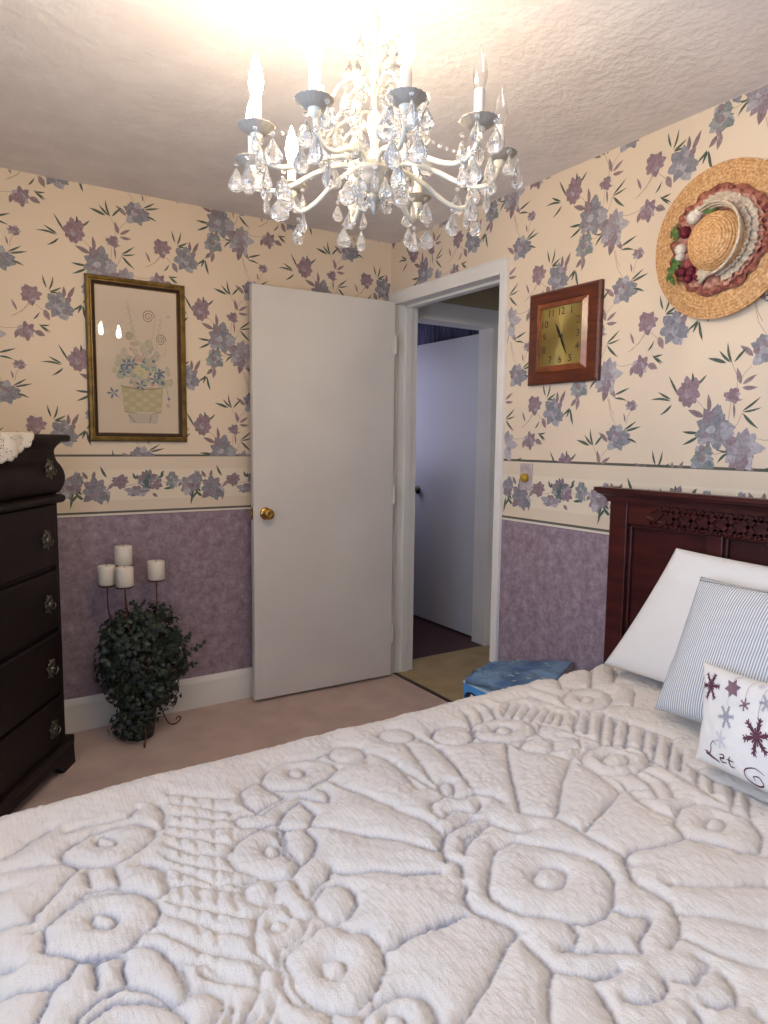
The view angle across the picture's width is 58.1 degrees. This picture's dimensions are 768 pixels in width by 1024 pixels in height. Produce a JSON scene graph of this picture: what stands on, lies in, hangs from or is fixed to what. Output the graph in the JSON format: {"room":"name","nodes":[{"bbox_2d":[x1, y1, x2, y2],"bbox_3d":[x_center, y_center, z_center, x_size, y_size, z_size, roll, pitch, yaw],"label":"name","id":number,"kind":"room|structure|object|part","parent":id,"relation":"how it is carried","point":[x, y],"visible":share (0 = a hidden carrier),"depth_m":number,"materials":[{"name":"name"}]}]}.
{"room":"bedroom","nodes":[
{"label":"bedroom","id":0,"kind":"room"},
{"bbox_2d":[0,167,390,699],"bbox_3d":[-1.132,-0.220,3.215,2.680,2.382,0.122,-3,7,-33],"label":"wall","id":1,"kind":"structure","parent":0,"point":[184,505],"depth_m":3.17,"materials":[{"name":"paper"}]},
{"bbox_2d":[84,273,186,441],"bbox_3d":[-1.102,-0.674,3.100,0.429,0.714,0.022,-3,7,-33],"label":"framed picture","id":2,"kind":"object","parent":1,"relation":"attached to","point":[136,337],"visible":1,"depth_m":3.10,"materials":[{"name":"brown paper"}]},
{"bbox_2d":[107,301,172,423],"bbox_3d":[-1.097,-0.669,3.109,0.296,0.536,0.001,-3,7,-33],"label":"artwork","id":3,"kind":"object","parent":2,"relation":"attached to","point":[139,333],"depth_m":3.11,"materials":[{"name":"beige paper"}]},
{"bbox_2d":[64,667,252,733],"bbox_3d":[-1.109,0.895,3.272,2.678,0.152,0.014,-3,7,-33],"label":"baseboard","id":4,"kind":"structure","parent":1,"relation":"attached to","point":[92,711],"depth_m":3.36,"materials":[{"name":"white paint"}]},
{"bbox_2d":[249,283,396,699],"bbox_3d":[-0.285,-0.083,3.547,0.816,2.030,0.095,-3,7,-31],"label":"door","id":5,"kind":"structure","parent":1,"relation":"in","point":[322,365],"depth_m":3.54,"materials":[{"name":"white paint"}]},
{"bbox_3d":[-0.566,0.010,3.367,0.062,0.062,0.060,-3,7,-31],"label":"knob","id":6,"kind":"part","parent":5,"relation":"part of","materials":[{"name":"gold metal"}]},
{"bbox_2d":[11,614,489,813],"bbox_3d":[-0.006,1.086,2.567,4.000,0.060,5.920,-3,7,-33],"label":"floor","id":7,"kind":"structure","parent":0,"point":[215,732],"depth_m":3.25,"materials":[{"name":"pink carpet"}]},
{"bbox_2d":[0,434,74,816],"bbox_3d":[-1.483,0.406,2.256,0.513,1.324,1.010,1,6,0],"label":"dresser","id":8,"kind":"object","parent":7,"relation":"on","point":[34,743],"visible":1,"depth_m":2.47,"materials":[{"name":"brown wood"}]},
{"bbox_2d":[0,432,33,463],"bbox_3d":[-1.359,-0.192,2.094,0.334,0.106,0.691,1,6,0],"label":"lace doily","id":9,"kind":"object","parent":8,"relation":"on","point":[16,447],"visible":1,"depth_m":2.23,"materials":[{"name":"beige fabric"}]},
{"bbox_3d":[-1.280,0.132,2.228,0.032,0.238,0.890,1,6,0],"label":"drawer","id":10,"kind":"part","parent":8,"relation":"part of","materials":[{"name":"brown wood"}]},
{"bbox_3d":[-1.283,0.380,2.253,0.032,0.228,0.890,1,6,0],"label":"drawer","id":11,"kind":"part","parent":8,"relation":"part of","materials":[{"name":"brown wood"}]},
{"bbox_3d":[-1.286,0.629,2.278,0.032,0.240,0.890,1,6,0],"label":"drawer","id":12,"kind":"part","parent":8,"relation":"part of","materials":[{"name":"brown wood"}]},
{"bbox_3d":[-1.289,0.867,2.302,0.032,0.207,0.890,1,6,0],"label":"drawer","id":13,"kind":"part","parent":8,"relation":"part of","materials":[{"name":"brown wood"}]},
{"bbox_3d":[-1.271,-0.125,2.206,0.066,0.198,0.952,1,6,0],"label":"drawer","id":14,"kind":"part","parent":8,"relation":"part of","materials":[{"name":"brown wood"}]},
{"bbox_3d":[-1.460,-0.008,2.213,0.430,0.032,0.986,1,6,0],"label":"waist moulding","id":15,"kind":"part","parent":8,"relation":"part of","materials":[{"name":"brown wood"}]},
{"bbox_3d":[-1.256,0.105,2.587,0.014,0.079,0.074,1,6,0],"label":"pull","id":16,"kind":"part","parent":8,"relation":"part of","materials":[{"name":"gold metal"}]},
{"bbox_3d":[-1.259,0.349,2.611,0.014,0.079,0.074,1,6,0],"label":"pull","id":17,"kind":"part","parent":8,"relation":"part of","materials":[{"name":"gold metal"}]},
{"bbox_3d":[-1.232,-0.158,2.560,0.014,0.079,0.074,1,6,0],"label":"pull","id":18,"kind":"part","parent":8,"relation":"part of","materials":[{"name":"gold metal"}]},
{"bbox_3d":[-1.262,0.598,2.637,0.014,0.079,0.074,1,6,0],"label":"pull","id":19,"kind":"part","parent":8,"relation":"part of","materials":[{"name":"gold metal"}]},
{"bbox_3d":[-1.264,0.836,2.661,0.014,0.079,0.074,1,6,0],"label":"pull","id":20,"kind":"part","parent":8,"relation":"part of","materials":[{"name":"gold metal"}]},
{"bbox_2d":[97,564,180,747],"bbox_3d":[-1.092,0.611,3.057,0.246,0.760,0.309,2,6,13],"label":"candle stand","id":21,"kind":"object","parent":7,"relation":"on","point":[106,587],"visible":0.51,"depth_m":3.00,"materials":[{"name":"brown metal"}]},
{"bbox_2d":[97,564,115,585],"bbox_3d":[-1.189,0.268,2.963,0.074,0.089,0.074,-3,7,-33],"label":"pillar candle","id":22,"kind":"object","parent":21,"relation":"on","point":[106,572],"visible":0.95,"depth_m":2.93,"materials":[{"name":"beige wax"}]},
{"bbox_3d":[-1.122,0.557,3.017,0.155,0.479,0.006,-1,6,-19],"label":"stem","id":23,"kind":"part","parent":21,"relation":"part of","materials":[{"name":"brown metal"}]},
{"bbox_2d":[114,544,131,565],"bbox_3d":[-1.139,0.186,3.022,0.074,0.089,0.074,-3,7,-33],"label":"pillar candle","id":24,"kind":"object","parent":21,"relation":"on","point":[122,554],"visible":0.99,"depth_m":2.99,"materials":[{"name":"beige wax"}]},
{"bbox_2d":[115,566,133,587],"bbox_3d":[-1.102,0.272,2.936,0.074,0.089,0.074,-3,7,-33],"label":"pillar candle","id":25,"kind":"object","parent":21,"relation":"on","point":[124,575],"visible":1,"depth_m":2.91,"materials":[{"name":"beige wax"}]},
{"bbox_3d":[-1.078,0.559,3.003,0.092,0.479,0.041,-3,7,-33],"label":"stem","id":26,"kind":"part","parent":21,"relation":"part of","materials":[{"name":"brown metal"}]},
{"bbox_3d":[-1.033,0.550,3.071,0.005,0.483,0.075,4,7,31],"label":"stem","id":27,"kind":"part","parent":21,"relation":"part of","materials":[{"name":"brown metal"}]},
{"bbox_2d":[147,560,164,580],"bbox_3d":[-1.012,0.255,3.070,0.074,0.089,0.074,-3,7,-33],"label":"pillar candle","id":28,"kind":"object","parent":21,"relation":"on","point":[155,568],"visible":1,"depth_m":3.04,"materials":[{"name":"beige wax"}]},
{"bbox_2d":[93,599,205,741],"bbox_3d":[-1.026,0.682,3.067,0.487,0.620,0.268,-2,6,-25],"label":"ivy plant","id":29,"kind":"object","parent":7,"relation":"on","point":[137,712],"visible":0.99,"depth_m":2.98,"materials":[{"name":"green plant"}]},
{"bbox_3d":[-1.085,0.923,3.060,0.160,0.140,0.160,-3,7,-33],"label":"pot","id":30,"kind":"part","parent":29,"relation":"part of","materials":[{"name":"black"}]},
{"bbox_2d":[393,672,452,701],"bbox_3d":[0.278,0.952,3.598,0.024,0.004,0.800,-3,7,-33],"label":"threshold","id":31,"kind":"object","parent":7,"relation":"on","point":[395,673],"visible":0.64,"depth_m":3.70,"materials":[{"name":"brown"}]},
{"bbox_2d":[463,680,495,698],"bbox_3d":[0.573,0.867,2.738,0.352,0.354,0.402,-3,7,-33],"label":"box","id":32,"kind":"object","parent":7,"relation":"on","point":[469,690],"visible":0.14,"depth_m":2.74,"materials":[{"name":"blue"}]},
{"bbox_2d":[465,659,571,689],"bbox_3d":[0.506,0.644,2.716,0.354,0.090,0.357,4,7,33],"label":"plastic bag","id":33,"kind":"object","parent":32,"relation":"on","point":[499,675],"visible":0.84,"depth_m":2.71,"materials":[{"name":"teal plastic"}]},
{"bbox_2d":[594,486,767,663],"bbox_3d":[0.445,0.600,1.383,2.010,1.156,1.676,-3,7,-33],"label":"headboard","id":34,"kind":"object","parent":7,"relation":"on","point":[646,527],"visible":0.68,"depth_m":2.35,"materials":[{"name":"brown wood"}]},
{"bbox_2d":[0,664,767,1023],"bbox_3d":[0.355,0.887,1.356,2.080,0.484,1.649,-3,7,-33],"label":"comforter","id":35,"kind":"object","parent":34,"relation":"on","point":[545,851],"visible":0.98,"depth_m":1.27,"materials":[{"name":"white fabric"}]},
{"bbox_2d":[604,548,767,682],"bbox_3d":[1.027,0.352,2.039,0.151,0.427,0.855,-3,7,-33],"label":"bed pillow","id":36,"kind":"object","parent":35,"relation":"on","point":[648,648],"visible":0.51,"depth_m":2.17,"materials":[{"name":"white fabric"}]},
{"bbox_2d":[654,576,767,722],"bbox_3d":[0.961,0.389,1.806,0.232,0.392,0.470,-3,7,-33],"label":"striped pillow","id":37,"kind":"object","parent":35,"relation":"on","point":[726,626],"visible":0.8,"depth_m":1.85,"materials":[{"name":"grey fabric"}]},
{"bbox_2d":[695,661,767,792],"bbox_3d":[0.872,0.499,1.538,0.150,0.248,0.512,-2,6,-21],"label":"pillow","id":38,"kind":"object","parent":35,"relation":"on","point":[733,739],"visible":1,"depth_m":1.59,"materials":[{"name":"white fabric"}]},
{"bbox_2d":[704,673,719,698],"bbox_3d":[0.805,0.428,1.699,0.025,0.058,0.074,2,6,10],"label":"print","id":39,"kind":"object","parent":38,"relation":"attached to","point":[711,680],"depth_m":1.70,"materials":[{"name":"purple fabric"}]},
{"bbox_2d":[715,730,725,748],"bbox_3d":[0.781,0.527,1.605,0.009,0.041,0.041,0,6,-6],"label":"print","id":40,"kind":"object","parent":38,"relation":"on","point":[720,735],"depth_m":1.61,"materials":[{"name":"white fabric"}]},
{"bbox_2d":[718,678,738,728],"bbox_3d":[0.811,0.448,1.627,0.037,0.105,0.092,5,7,36],"label":"print","id":41,"kind":"object","parent":38,"relation":"attached to","point":[728,701],"depth_m":1.62,"materials":[{"name":"grey"}]},
{"bbox_2d":[725,680,740,696],"bbox_3d":[0.831,0.414,1.639,0.045,0.042,0.040,-3,7,-33],"label":"print","id":42,"kind":"object","parent":38,"relation":"attached to","point":[732,687],"depth_m":1.63,"materials":[{"name":"purple fabric"}]},
{"bbox_2d":[706,741,763,787],"bbox_3d":[0.789,0.568,1.566,0.010,0.049,0.174,-1,6,-18],"label":"print","id":43,"kind":"object","parent":38,"relation":"attached to","point":[723,755],"depth_m":1.56,"materials":[{"name":"purple"}]},
{"bbox_2d":[740,683,755,710],"bbox_3d":[0.840,0.424,1.595,0.060,0.057,0.025,-5,8,-42],"label":"print","id":44,"kind":"object","parent":38,"relation":"attached to","point":[747,690],"depth_m":1.59,"materials":[{"name":"purple"}]},
{"bbox_2d":[743,690,767,757],"bbox_3d":[0.847,0.466,1.537,0.102,0.135,0.074,-3,7,-33],"label":"print","id":45,"kind":"object","parent":38,"relation":"attached to","point":[755,710],"depth_m":1.54,"materials":[{"name":"purple"}]},
{"bbox_2d":[759,696,767,711],"bbox_3d":[0.860,0.420,1.547,0.036,0.048,0.054,6,8,42],"label":"print","id":46,"kind":"object","parent":38,"relation":"attached to","point":[763,700],"depth_m":1.55,"materials":[{"name":"grey fabric"}]},
{"bbox_3d":[0.858,0.510,2.547,0.055,1.108,0.075,-3,7,-33],"label":"headboard post","id":47,"kind":"part","parent":34,"relation":"part of","materials":[{"name":"brown wood"}]},
{"bbox_3d":[0.959,0.318,2.363,0.014,0.530,0.307,-3,7,-33],"label":"moulding","id":48,"kind":"part","parent":34,"relation":"part of","materials":[{"name":"brown wood"}]},
{"bbox_3d":[0.969,0.318,2.369,0.010,0.530,0.307,-3,7,-33],"label":"headboard panel","id":49,"kind":"part","parent":34,"relation":"part of","materials":[{"name":"brown wood"}]},
{"bbox_3d":[1.256,0.008,1.841,0.098,0.052,1.676,-3,7,-33],"label":"headboard crown","id":50,"kind":"part","parent":34,"relation":"part of","materials":[{"name":"brown wood"}]},
{"bbox_3d":[1.270,0.381,1.891,0.046,0.708,1.444,-3,7,-33],"label":"headboard rail","id":51,"kind":"part","parent":34,"relation":"part of","materials":[{"name":"brown wood"}]},
{"bbox_3d":[1.160,0.352,2.050,0.014,0.530,0.340,-3,7,-33],"label":"moulding","id":52,"kind":"part","parent":34,"relation":"part of","materials":[{"name":"brown wood"}]},
{"bbox_3d":[1.170,0.352,2.057,0.010,0.530,0.340,-3,7,-33],"label":"headboard panel","id":53,"kind":"part","parent":34,"relation":"part of","materials":[{"name":"brown wood"}]},
{"bbox_2d":[0,0,767,243],"bbox_3d":[0.006,-1.255,1.346,2.920,0.080,4.290,-3,7,-33],"label":"ceiling","id":54,"kind":"structure","parent":0,"point":[149,98],"depth_m":2.04,"materials":[{"name":"paint"}]},
{"bbox_2d":[228,0,522,251],"bbox_3d":[-0.019,-0.936,1.506,0.628,0.588,0.622,3,6,23],"label":"chandelier","id":55,"kind":"object","parent":54,"relation":"hanging from","point":[373,180],"visible":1,"depth_m":1.46,"materials":[{"name":"beige paint"}]},
{"bbox_3d":[-0.292,-0.883,1.535,0.030,0.085,0.030,1,6,5],"label":"bulb","id":56,"kind":"part","parent":55,"relation":"part of","materials":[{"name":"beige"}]},
{"bbox_3d":[-0.254,-0.866,1.372,0.030,0.085,0.030,-3,7,-31],"label":"bulb","id":57,"kind":"part","parent":55,"relation":"part of","materials":[{"name":"beige glass"}]},
{"bbox_3d":[-0.226,-0.898,1.690,0.030,0.085,0.030,6,8,41],"label":"bulb","id":58,"kind":"part","parent":55,"relation":"part of","materials":[{"name":"beige glass"}]},
{"bbox_3d":[-0.177,-0.745,1.539,0.260,0.066,0.026,1,6,5],"label":"arm","id":59,"kind":"part","parent":55,"relation":"part of","materials":[{"name":"beige paint"}]},
{"bbox_3d":[-0.155,-0.735,1.446,0.260,0.066,0.026,-3,7,-31],"label":"arm","id":60,"kind":"part","parent":55,"relation":"part of","materials":[{"name":"beige paint"}]},
{"bbox_3d":[-0.127,-0.854,1.262,0.030,0.085,0.030,3,6,23],"label":"bulb","id":61,"kind":"part","parent":55,"relation":"part of","materials":[{"name":"beige glass"}]},
{"bbox_3d":[-0.139,-0.753,1.627,0.260,0.066,0.026,6,8,41],"label":"arm","id":62,"kind":"part","parent":55,"relation":"part of","materials":[{"name":"beige paint"}]},
{"bbox_3d":[-0.083,-0.728,1.383,0.026,0.066,0.260,3,6,23],"label":"arm","id":63,"kind":"part","parent":55,"relation":"part of","materials":[{"name":"beige paint"}]},
{"bbox_3d":[-0.057,-0.757,1.677,0.026,0.066,0.260,-1,6,-13],"label":"arm","id":64,"kind":"part","parent":55,"relation":"part of","materials":[{"name":"beige paint"}]},
{"bbox_3d":[-0.020,-0.917,1.508,0.040,0.310,0.039,-3,7,-33],"label":"stem","id":65,"kind":"part","parent":55,"relation":"part of","materials":[{"name":"beige paint"}]},
{"bbox_3d":[-0.017,-1.118,1.487,0.012,0.156,0.012,2,6,12],"label":"chain","id":66,"kind":"part","parent":55,"relation":"part of","materials":[{"name":"beige paint"}]},
{"bbox_3d":[0.013,-0.726,1.375,0.026,0.066,0.260,-1,6,-13],"label":"arm","id":67,"kind":"part","parent":55,"relation":"part of","materials":[{"name":"beige paint"}]},
{"bbox_3d":[0.039,-0.755,1.669,0.026,0.066,0.260,3,6,23],"label":"arm","id":68,"kind":"part","parent":55,"relation":"part of","materials":[{"name":"beige paint"}]},
{"bbox_3d":[0.041,-0.851,1.247,0.030,0.085,0.030,-1,6,-13],"label":"bulb","id":69,"kind":"part","parent":55,"relation":"part of","materials":[{"name":"beige glass"}]},
{"bbox_3d":[0.112,-0.748,1.606,0.260,0.066,0.026,-3,7,-31],"label":"arm","id":70,"kind":"part","parent":55,"relation":"part of","materials":[{"name":"beige paint"}]},
{"bbox_3d":[0.134,-0.739,1.512,0.260,0.066,0.026,1,6,5],"label":"arm","id":71,"kind":"part","parent":55,"relation":"part of","materials":[{"name":"beige paint"}]},
{"bbox_3d":[0.096,-0.730,1.424,0.260,0.066,0.026,6,8,41],"label":"arm","id":72,"kind":"part","parent":55,"relation":"part of","materials":[{"name":"beige paint"}]},
{"bbox_3d":[0.186,-0.858,1.334,0.030,0.085,0.030,6,8,41],"label":"bulb","id":73,"kind":"part","parent":55,"relation":"part of","materials":[{"name":"clear glass"}]},
{"bbox_3d":[0.252,-0.873,1.489,0.030,0.085,0.030,1,6,5],"label":"bulb","id":74,"kind":"part","parent":55,"relation":"part of","materials":[{"name":"clear glass"}]},
{"bbox_2d":[417,323,478,345],"bbox_3d":[0.337,-0.409,5.230,0.120,2.382,1.560,-3,7,-33],"label":"wall","id":75,"kind":"structure","parent":0,"point":[427,333],"depth_m":4.97,"materials":[{"name":"paint"}]},
{"bbox_2d":[391,84,767,673],"bbox_3d":[1.171,-0.094,2.223,0.122,2.382,4.050,-3,7,-33],"label":"wall","id":76,"kind":"structure","parent":0,"point":[679,403],"depth_m":2.60,"materials":[{"name":"paper"}]},
{"bbox_2d":[388,257,509,672],"bbox_3d":[0.324,-0.100,3.527,0.153,2.112,0.934,-3,7,-33],"label":"door frame","id":77,"kind":"structure","parent":76,"relation":"attached to","point":[494,273],"depth_m":3.78,"materials":[{"name":"white paint"}]},
{"bbox_2d":[520,463,532,490],"bbox_3d":[0.602,-0.151,2.970,0.028,0.116,0.072,-3,7,-33],"label":"light switch","id":78,"kind":"object","parent":76,"relation":"attached to","point":[526,469],"visible":1,"depth_m":2.96,"materials":[{"name":"white plastic"}]},
{"bbox_3d":[0.600,-0.146,2.968,0.023,0.038,0.038,-3,7,-33],"label":"knob","id":79,"kind":"part","parent":78,"relation":"part of","materials":[{"name":"gold metal"}]},
{"bbox_2d":[528,279,604,385],"bbox_3d":[0.709,-0.701,2.751,0.034,0.372,0.372,-3,7,-33],"label":"wall clock","id":80,"kind":"object","parent":76,"relation":"attached to","point":[566,324],"visible":1,"depth_m":2.72,"materials":[{"name":"brown wood"}]},
{"bbox_2d":[656,157,767,318],"bbox_3d":[1.018,-0.851,2.149,0.119,0.478,0.478,-3,7,-33],"label":"straw hat","id":81,"kind":"object","parent":76,"relation":"hanging from","point":[712,246],"visible":1,"depth_m":2.13,"materials":[{"name":"beige wicker"}]},
{"bbox_2d":[675,253,684,261],"bbox_3d":[0.965,-0.833,2.257,0.025,0.032,0.032,-3,7,-33],"label":"flower","id":82,"kind":"object","parent":81,"relation":"on","point":[679,257],"depth_m":2.25,"materials":[{"name":"beige fabric"}]},
{"bbox_2d":[674,244,686,253],"bbox_3d":[0.966,-0.855,2.253,0.031,0.038,0.039,-3,7,-33],"label":"flower","id":83,"kind":"object","parent":81,"relation":"on","point":[678,248],"depth_m":2.24,"materials":[{"name":"beige fabric"}]},
{"bbox_2d":[677,267,685,276],"bbox_3d":[0.970,-0.783,2.253,0.025,0.033,0.032,-3,7,-33],"label":"flower","id":84,"kind":"object","parent":81,"relation":"on","point":[681,271],"depth_m":2.25,"materials":[{"name":"red fabric"}]},
{"bbox_2d":[679,226,691,238],"bbox_3d":[0.973,-0.905,2.238,0.031,0.039,0.039,-3,7,-33],"label":"flower","id":85,"kind":"object","parent":81,"relation":"on","point":[684,231],"depth_m":2.23,"materials":[{"name":"red fabric"}]},
{"bbox_2d":[683,275,691,283],"bbox_3d":[0.983,-0.754,2.236,0.023,0.028,0.028,-3,7,-33],"label":"flower","id":86,"kind":"object","parent":81,"relation":"on","point":[687,279],"depth_m":2.23,"materials":[{"name":"red fabric"}]},
{"bbox_2d":[683,258,693,268],"bbox_3d":[0.984,-0.801,2.231,0.029,0.036,0.035,-3,7,-33],"label":"flower","id":87,"kind":"object","parent":81,"relation":"on","point":[687,263],"depth_m":2.22,"materials":[{"name":"pink fabric"}]},
{"bbox_2d":[685,266,695,275],"bbox_3d":[0.988,-0.774,2.227,0.029,0.035,0.035,-3,7,-33],"label":"flower","id":88,"kind":"object","parent":81,"relation":"on","point":[689,270],"depth_m":2.22,"materials":[{"name":"red fabric"}]},
{"bbox_2d":[686,210,700,224],"bbox_3d":[0.989,-0.942,2.210,0.037,0.045,0.045,-3,7,-33],"label":"flower","id":89,"kind":"object","parent":81,"relation":"on","point":[693,217],"depth_m":2.20,"materials":[{"name":"beige fabric"}]},
{"bbox_2d":[691,271,697,280],"bbox_3d":[1.000,-0.755,2.210,0.026,0.032,0.032,-3,7,-33],"label":"flower","id":90,"kind":"object","parent":81,"relation":"on","point":[694,274],"depth_m":2.21,"materials":[{"name":"red fabric"}]},
{"bbox_2d":[694,206,702,216],"bbox_3d":[0.999,-0.953,2.194,0.028,0.035,0.035,-3,7,-33],"label":"flower","id":91,"kind":"object","parent":81,"relation":"on","point":[698,210],"depth_m":2.19,"materials":[{"name":"beige fabric"}]},
{"bbox_3d":[1.022,-0.836,2.134,0.108,0.196,0.196,-3,7,-33],"label":"crown","id":92,"kind":"part","parent":81,"relation":"part of","materials":[{"name":"wicker"}]},
{"bbox_3d":[1.216,-0.248,3.741,0.118,2.382,1.670,-3,7,-33],"label":"wall","id":93,"kind":"structure","parent":0,"visible":0},
{"bbox_2d":[413,334,478,635],"bbox_3d":[0.419,-0.184,4.816,0.095,1.996,0.752,-3,7,-33],"label":"door","id":94,"kind":"structure","parent":93,"relation":"in","point":[447,370],"depth_m":4.82,"materials":[{"name":"grey paint"}]},
{"bbox_3d":[0.225,-0.164,5.089,0.060,0.062,0.062,-3,7,-33],"label":"knob","id":95,"kind":"part","parent":94,"relation":"part of","materials":[{"name":"black metal"}]},
{"bbox_2d":[418,285,499,645],"bbox_3d":[0.375,-0.309,4.253,0.742,2.382,0.145,-3,7,-33],"label":"door frame","id":96,"kind":"structure","parent":93,"relation":"attached to","point":[479,310],"depth_m":4.37,"materials":[{"name":"white paint"}]}
]}

